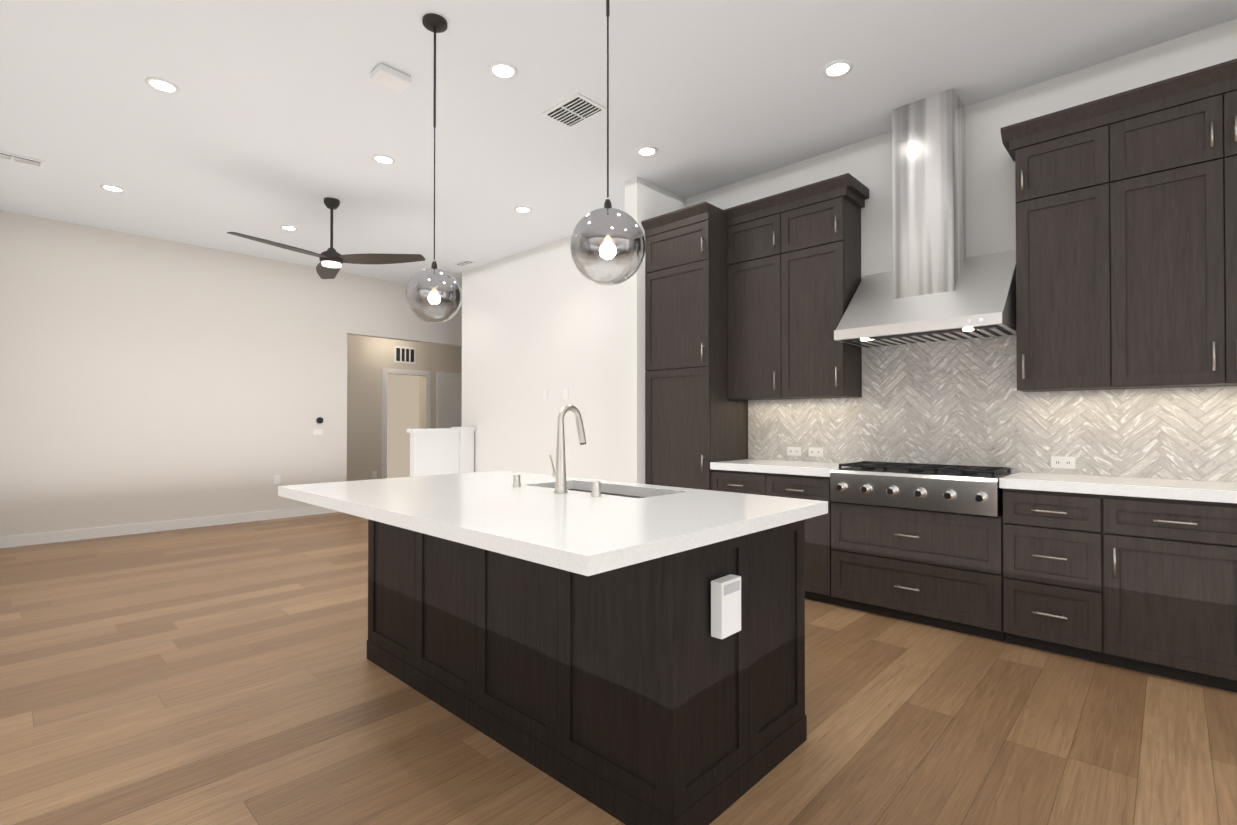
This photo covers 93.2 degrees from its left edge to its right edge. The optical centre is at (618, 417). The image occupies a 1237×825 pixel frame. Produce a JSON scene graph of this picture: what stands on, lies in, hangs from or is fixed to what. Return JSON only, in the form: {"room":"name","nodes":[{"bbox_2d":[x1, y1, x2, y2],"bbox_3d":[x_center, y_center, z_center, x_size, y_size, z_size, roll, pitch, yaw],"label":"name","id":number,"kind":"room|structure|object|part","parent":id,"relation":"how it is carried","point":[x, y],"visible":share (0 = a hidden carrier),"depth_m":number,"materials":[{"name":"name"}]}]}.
{"room":"kitchen","nodes":[
{"label":"kitchen","id":0,"kind":"room"},
{"bbox_2d":[0,210,461,536],"bbox_3d":[-3.834,-0.359,8.140,0.150,3.300,7.350,0,-1,43],"label":"wall","id":1,"kind":"structure","parent":0,"point":[144,379],"depth_m":6.64,"materials":[{"name":"white paint"}]},
{"bbox_2d":[0,506,338,547],"bbox_3d":[-4.944,1.224,6.830,0.012,0.110,3.458,0,-1,43],"label":"baseboard","id":2,"kind":"structure","parent":1,"relation":"attached to","point":[53,537],"depth_m":6.52,"materials":[{"name":"white"}]},
{"bbox_2d":[274,475,279,483],"bbox_3d":[-4.357,0.785,7.461,0.006,0.115,0.070,0,-1,43],"label":"outlet","id":3,"kind":"object","parent":1,"relation":"attached to","point":[276,479],"visible":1,"depth_m":7.46,"materials":[{"name":"white plastic"}]},
{"bbox_2d":[313,429,321,434],"bbox_3d":[-4.024,0.188,7.819,0.006,0.075,0.120,0,-1,43],"label":"light switch","id":4,"kind":"object","parent":1,"relation":"attached to","point":[317,431],"visible":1,"depth_m":7.82,"materials":[{"name":"white plastic"}]},
{"bbox_2d":[316,417,322,423],"bbox_3d":[-4.001,0.033,7.833,0.022,0.084,0.084,0,-1,43],"label":"thermostat","id":5,"kind":"object","parent":1,"relation":"attached to","point":[319,420],"visible":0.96,"depth_m":7.82,"materials":[{"name":"black plastic"}]},
{"bbox_2d":[347,335,461,480],"bbox_3d":[-3.528,-0.066,10.187,0.120,2.750,3.650,0,-1,43],"label":"wall","id":6,"kind":"structure","parent":0,"point":[369,359],"depth_m":9.76,"materials":[{"name":"beige paint"}]},
{"bbox_2d":[372,471,376,477],"bbox_3d":[-4.000,0.924,9.585,0.006,0.115,0.070,0,-1,43],"label":"outlet","id":7,"kind":"object","parent":6,"relation":"attached to","point":[374,474],"visible":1,"depth_m":9.58,"materials":[{"name":"white plastic"}]},
{"bbox_2d":[394,346,415,363],"bbox_3d":[-3.640,-1.073,9.978,0.014,0.280,0.380,0,-1,43],"label":"air vent","id":8,"kind":"object","parent":6,"relation":"in","point":[404,354],"visible":1,"depth_m":9.97,"materials":[{"name":"white metal"}]},
{"bbox_2d":[381,368,430,478],"bbox_3d":[-3.618,0.240,9.987,0.018,2.135,0.870,0,-1,43],"label":"door frame","id":9,"kind":"structure","parent":6,"relation":"attached to","point":[385,371],"depth_m":9.72,"materials":[{"name":"white wood"}]},
{"bbox_2d":[437,372,461,427],"bbox_3d":[-2.880,0.246,10.707,0.101,2.135,0.930,0,-1,43],"label":"interior door","id":10,"kind":"structure","parent":6,"relation":"in","point":[449,401],"depth_m":10.59,"materials":[{"name":"white wood"}]},
{"bbox_2d":[407,427,475,476],"bbox_3d":[-2.277,0.700,7.529,0.220,1.170,0.875,0,-1,43],"label":"wall","id":11,"kind":"structure","parent":0,"point":[437,451],"depth_m":7.47,"materials":[{"name":"white paint"}]},
{"bbox_2d":[0,512,1236,824],"bbox_3d":[-1.722,1.285,4.100,16.050,0.060,10.300,0,-1,43],"label":"floor","id":12,"kind":"structure","parent":0,"point":[228,674],"depth_m":2.40,"materials":[{"name":"brown wood"}]},
{"bbox_2d":[367,527,510,727],"bbox_3d":[-0.640,0.926,2.984,0.980,0.640,0.800,0,-1,43],"label":"base cabinet","id":13,"kind":"object","parent":12,"relation":"on","point":[423,585],"depth_m":2.62,"materials":[{"name":"black wood"}]},
{"bbox_2d":[278,470,827,575],"bbox_3d":[-0.406,0.312,2.494,2.120,0.106,1.260,0,-1,43],"label":"countertop","id":14,"kind":"structure","parent":13,"relation":"on","point":[535,518],"depth_m":1.97,"materials":[{"name":"white stone"}]},
{"bbox_2d":[513,474,520,486],"bbox_3d":[-0.477,0.294,2.740,0.039,0.055,0.039,0,-1,43],"label":"soap dispenser","id":15,"kind":"object","parent":14,"relation":"on","point":[516,480],"visible":1,"depth_m":2.73,"materials":[{"name":"silver metal"}]},
{"bbox_2d":[549,405,585,492],"bbox_3d":[-0.217,0.131,2.554,0.085,0.377,0.175,0,-1,43],"label":"faucet","id":16,"kind":"object","parent":14,"relation":"on","point":[559,474],"visible":1,"depth_m":2.49,"materials":[{"name":"silver metal"}]},
{"bbox_3d":[-0.091,0.288,2.376,0.041,0.060,0.041,0,-1,43],"label":"air switch button","id":17,"kind":"part","parent":14,"relation":"part of","materials":[{"name":"silver metal"}]},
{"bbox_2d":[567,489,645,497],"bbox_3d":[-0.079,0.473,2.679,0.756,0.210,0.336,0,-1,43],"label":"undermount sink","id":18,"kind":"object","parent":14,"relation":"in","point":[630,496],"visible":0.04,"depth_m":2.86,"materials":[{"name":"silver metal"}]},
{"bbox_2d":[475,549,806,824],"bbox_3d":[0.073,0.920,2.311,0.980,0.640,0.800,0,-1,43],"label":"base cabinet","id":19,"kind":"object","parent":12,"relation":"on","point":[636,694],"depth_m":1.90,"materials":[{"name":"black wood"}]},
{"bbox_2d":[711,574,740,638],"bbox_3d":[0.336,0.585,1.818,0.042,0.170,0.110,0,-1,43],"label":"outlet","id":20,"kind":"object","parent":19,"relation":"attached to","point":[725,606],"visible":1,"depth_m":1.79,"materials":[{"name":"white plastic"}]},
{"bbox_2d":[641,201,747,489],"bbox_3d":[0.646,-0.202,4.950,0.653,2.930,0.628,0,-1,43],"label":"pantry cabinet","id":21,"kind":"object","parent":12,"relation":"on","point":[696,421],"visible":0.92,"depth_m":4.71,"materials":[{"name":"black wood"}]},
{"bbox_2d":[711,469,833,604],"bbox_3d":[1.241,0.828,4.401,0.946,0.860,0.595,0,-1,43],"label":"base cabinet","id":22,"kind":"object","parent":12,"relation":"on","point":[818,549],"visible":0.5,"depth_m":4.00,"materials":[{"name":"black wood"}]},
{"bbox_2d":[710,459,846,476],"bbox_3d":[1.253,0.369,4.409,0.958,0.055,0.573,0,-1,43],"label":"countertop","id":23,"kind":"structure","parent":22,"relation":"on","point":[822,469],"depth_m":4.27,"materials":[{"name":"white stone"}]},
{"bbox_2d":[831,501,1004,641],"bbox_3d":[1.939,0.903,3.741,0.966,0.698,0.595,0,-1,43],"label":"base cabinet","id":24,"kind":"object","parent":12,"relation":"on","point":[940,569],"visible":0.98,"depth_m":3.51,"materials":[{"name":"black wood"}]},
{"bbox_2d":[830,461,1016,516],"bbox_3d":[1.919,0.429,3.724,0.940,0.245,0.619,0,-1,43],"label":"gas rangetop","id":25,"kind":"object","parent":24,"relation":"on","point":[969,489],"visible":0.98,"depth_m":3.52,"materials":[{"name":"silver metal"}]},
{"bbox_2d":[1003,488,1098,661],"bbox_3d":[2.484,0.818,3.253,0.489,0.860,0.558,0,-1,43],"label":"base cabinet","id":26,"kind":"object","parent":12,"relation":"on","point":[1051,539],"depth_m":3.07,"materials":[{"name":"black wood"}]},
{"bbox_2d":[999,472,1236,502],"bbox_3d":[3.106,0.354,2.659,2.240,0.055,0.573,0,-1,43],"label":"countertop","id":27,"kind":"structure","parent":26,"relation":"on","point":[1206,491],"depth_m":2.94,"materials":[{"name":"white stone"}]},
{"bbox_2d":[1099,495,1234,691],"bbox_3d":[2.829,0.815,2.927,0.590,0.860,0.558,0,-1,43],"label":"base cabinet","id":28,"kind":"object","parent":12,"relation":"on","point":[1145,585],"depth_m":2.77,"materials":[{"name":"black wood"}]},
{"bbox_2d":[1231,503,1236,691],"bbox_3d":[3.226,0.811,2.552,0.758,0.860,0.558,0,-1,43],"label":"base cabinet","id":29,"kind":"object","parent":12,"relation":"on","point":[1233,505],"depth_m":2.62,"materials":[{"name":"black wood"}]},
{"bbox_2d":[0,0,1236,290],"bbox_3d":[-0.395,-2.106,2.877,12.400,0.100,10.300,0,-1,43],"label":"ceiling","id":30,"kind":"structure","parent":0,"point":[270,118],"depth_m":3.74,"materials":[{"name":"white paint"}]},
{"bbox_2d":[0,151,44,167],"bbox_3d":[-4.737,-2.032,4.571,0.160,0.016,0.360,0,-1,43],"label":"ceiling vent","id":31,"kind":"object","parent":30,"relation":"in","point":[22,159],"visible":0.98,"depth_m":4.59,"materials":[{"name":"white metal"}]},
{"bbox_2d":[100,184,124,192],"bbox_3d":[-4.479,-2.031,5.179,0.170,0.008,0.170,0,-1,43],"label":"recessed light","id":32,"kind":"object","parent":30,"relation":"in","point":[112,188],"visible":0.96,"depth_m":5.18,"materials":[{"name":"white plastic"}]},
{"bbox_2d":[145,77,179,93],"bbox_3d":[-2.807,-2.045,3.600,0.170,0.008,0.170,0,-1,43],"label":"recessed light","id":33,"kind":"object","parent":30,"relation":"in","point":[162,85],"visible":1,"depth_m":3.60,"materials":[{"name":"white plastic"}]},
{"bbox_2d":[280,225,297,230],"bbox_3d":[-3.511,-2.022,6.233,0.170,0.008,0.170,0,-1,43],"label":"recessed light","id":34,"kind":"object","parent":30,"relation":"in","point":[288,228],"visible":1,"depth_m":6.23,"materials":[{"name":"white"}]},
{"bbox_2d":[227,197,424,278],"bbox_3d":[-2.814,-1.721,5.418,1.523,0.624,1.474,0,-1,43],"label":"ceiling fan","id":35,"kind":"object","parent":30,"relation":"hanging from","point":[332,260],"visible":1,"depth_m":5.42,"materials":[{"name":"brown metal"}]},
{"bbox_2d":[372,154,394,164],"bbox_3d":[-1.852,-2.036,4.611,0.170,0.008,0.170,0,-1,43],"label":"recessed light","id":36,"kind":"object","parent":30,"relation":"in","point":[383,159],"visible":1,"depth_m":4.61,"materials":[{"name":"white plastic"}]},
{"bbox_2d":[370,63,410,92],"bbox_3d":[-1.361,-2.028,3.493,0.150,0.044,0.190,0,-1,43],"label":"smoke detector","id":37,"kind":"object","parent":30,"relation":"attached to","point":[389,77],"visible":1,"depth_m":3.46,"materials":[{"name":"white plastic"}]},
{"bbox_2d":[405,13,461,322],"bbox_3d":[-0.951,-1.272,3.023,0.279,1.564,0.279,0,-1,43],"label":"pendant light","id":38,"kind":"object","parent":30,"relation":"hanging from","point":[433,284],"visible":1,"depth_m":2.98,"materials":[{"name":"brown metal"}]},
{"bbox_3d":[-0.951,-0.628,3.018,0.279,0.278,0.279,0,-1,43],"label":"lamp shade","id":39,"kind":"part","parent":38,"relation":"part of","materials":[{"name":"clear glass"}]},
{"bbox_3d":[-0.951,-0.639,3.018,0.032,0.070,0.032,0,-1,43],"label":"bulb","id":40,"kind":"part","parent":38,"relation":"part of","materials":[{"name":"white glass"}]},
{"bbox_2d":[454,260,475,266],"bbox_3d":[-1.993,-2.005,7.591,0.300,0.016,0.140,0,-1,43],"label":"ceiling vent","id":41,"kind":"object","parent":30,"relation":"in","point":[465,263],"visible":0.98,"depth_m":7.57,"materials":[{"name":"white"}]},
{"bbox_2d":[488,61,517,79],"bbox_3d":[-0.680,-2.046,3.448,0.170,0.008,0.170,0,-1,43],"label":"recessed light","id":42,"kind":"object","parent":30,"relation":"in","point":[503,70],"visible":1,"depth_m":3.44,"materials":[{"name":"white plastic"}]},
{"bbox_2d":[514,206,531,212],"bbox_3d":[-0.928,-2.027,5.691,0.170,0.008,0.170,0,-1,43],"label":"recessed light","id":43,"kind":"object","parent":30,"relation":"in","point":[522,209],"visible":1,"depth_m":5.68,"materials":[{"name":"white"}]},
{"bbox_2d":[542,93,606,128],"bbox_3d":[-0.297,-2.038,3.898,0.360,0.016,0.260,0,-1,43],"label":"ceiling vent","id":44,"kind":"object","parent":30,"relation":"in","point":[576,109],"visible":0.98,"depth_m":3.88,"materials":[{"name":"white metal"}]},
{"bbox_2d":[570,0,644,284],"bbox_3d":[-0.040,-1.281,2.197,0.279,1.562,0.279,0,-1,43],"label":"pendant light","id":45,"kind":"object","parent":30,"relation":"hanging from","point":[608,232],"visible":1,"depth_m":2.14,"materials":[{"name":"brown metal"}]},
{"bbox_3d":[-0.040,-0.639,2.191,0.279,0.278,0.279,0,-1,43],"label":"lamp shade","id":46,"kind":"part","parent":45,"relation":"part of","materials":[{"name":"clear glass"}]},
{"bbox_3d":[-0.040,-0.650,2.191,0.032,0.070,0.032,0,-1,43],"label":"bulb","id":47,"kind":"part","parent":45,"relation":"part of","materials":[{"name":"white glass"}]},
{"bbox_2d":[636,146,657,156],"bbox_3d":[0.217,-2.038,4.471,0.170,0.008,0.170,0,-1,43],"label":"recessed light","id":48,"kind":"object","parent":30,"relation":"in","point":[646,151],"visible":1,"depth_m":4.47,"materials":[{"name":"white plastic"}]},
{"bbox_2d":[822,60,852,77],"bbox_3d":[1.287,-2.047,3.433,0.170,0.008,0.170,0,-1,43],"label":"recessed light","id":49,"kind":"object","parent":30,"relation":"in","point":[837,68],"visible":1,"depth_m":3.43,"materials":[{"name":"white plastic"}]},
{"bbox_2d":[625,176,685,483],"bbox_3d":[0.337,-0.385,5.210,0.140,3.300,0.680,0,-1,43],"label":"wall","id":50,"kind":"structure","parent":0,"point":[645,200],"depth_m":4.97,"materials":[{"name":"white paint"}]},
{"bbox_2d":[462,19,1236,481],"bbox_3d":[1.905,-0.393,4.300,11.030,3.300,0.150,0,-1,43],"label":"wall","id":51,"kind":"structure","parent":0,"point":[550,317],"depth_m":6.17,"materials":[{"name":"white paint"}]},
{"bbox_2d":[543,389,547,398],"bbox_3d":[-0.850,-0.276,6.792,0.075,0.115,0.006,0,-1,43],"label":"light switch","id":52,"kind":"object","parent":51,"relation":"attached to","point":[545,393],"visible":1,"depth_m":6.79,"materials":[{"name":"white plastic"}]},
{"bbox_2d":[564,389,567,398],"bbox_3d":[-0.588,-0.268,6.544,0.075,0.115,0.006,0,-1,43],"label":"light switch","id":53,"kind":"object","parent":51,"relation":"attached to","point":[565,393],"visible":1,"depth_m":6.54,"materials":[{"name":"white plastic"}]},
{"bbox_2d":[723,173,868,400],"bbox_3d":[1.338,-0.912,4.475,1.006,1.520,0.378,0,-1,43],"label":"upper cabinet","id":54,"kind":"object","parent":51,"relation":"attached to","point":[793,269],"visible":1,"depth_m":4.32,"materials":[{"name":"black wood"}]},
{"bbox_2d":[834,88,1015,347],"bbox_3d":[1.960,-1.276,3.760,0.950,1.540,0.541,0,-1,43],"label":"range hood","id":55,"kind":"object","parent":51,"relation":"attached to","point":[935,285],"visible":1,"depth_m":3.71,"materials":[{"name":"silver metal"}]},
{"bbox_2d":[748,335,1236,481],"bbox_3d":[2.606,-0.233,3.524,4.148,1.134,0.010,0,-1,43],"label":"backsplash","id":56,"kind":"structure","parent":51,"relation":"attached to","point":[961,402],"depth_m":3.73,"materials":[{"name":"tile"}]},
{"bbox_2d":[787,447,800,455],"bbox_3d":[1.395,0.265,4.649,0.115,0.070,0.008,0,-1,43],"label":"outlet","id":57,"kind":"object","parent":56,"relation":"attached to","point":[793,451],"visible":1,"depth_m":4.64,"materials":[{"name":"white plastic"}]},
{"bbox_2d":[808,447,822,456],"bbox_3d":[1.526,0.264,4.525,0.115,0.070,0.008,0,-1,43],"label":"outlet","id":58,"kind":"object","parent":56,"relation":"attached to","point":[815,452],"visible":1,"depth_m":4.52,"materials":[{"name":"white plastic"}]},
{"bbox_2d":[1051,456,1074,468],"bbox_3d":[2.640,0.265,3.473,0.115,0.070,0.008,0,-1,43],"label":"outlet","id":59,"kind":"object","parent":56,"relation":"attached to","point":[1062,462],"visible":1,"depth_m":3.47,"materials":[{"name":"white plastic"}]},
{"bbox_2d":[1013,115,1092,391],"bbox_3d":[2.581,-0.887,3.334,0.481,1.450,0.328,0,-1,43],"label":"upper cabinet","id":60,"kind":"object","parent":51,"relation":"attached to","point":[1054,204],"depth_m":3.26,"materials":[{"name":"black wood"}]},
{"bbox_2d":[1089,75,1236,389],"bbox_3d":[3.017,-0.890,2.922,0.962,1.450,0.328,0,-1,43],"label":"upper cabinet","id":61,"kind":"object","parent":51,"relation":"attached to","point":[1126,239],"depth_m":2.95,"materials":[{"name":"black wood"}]}
]}

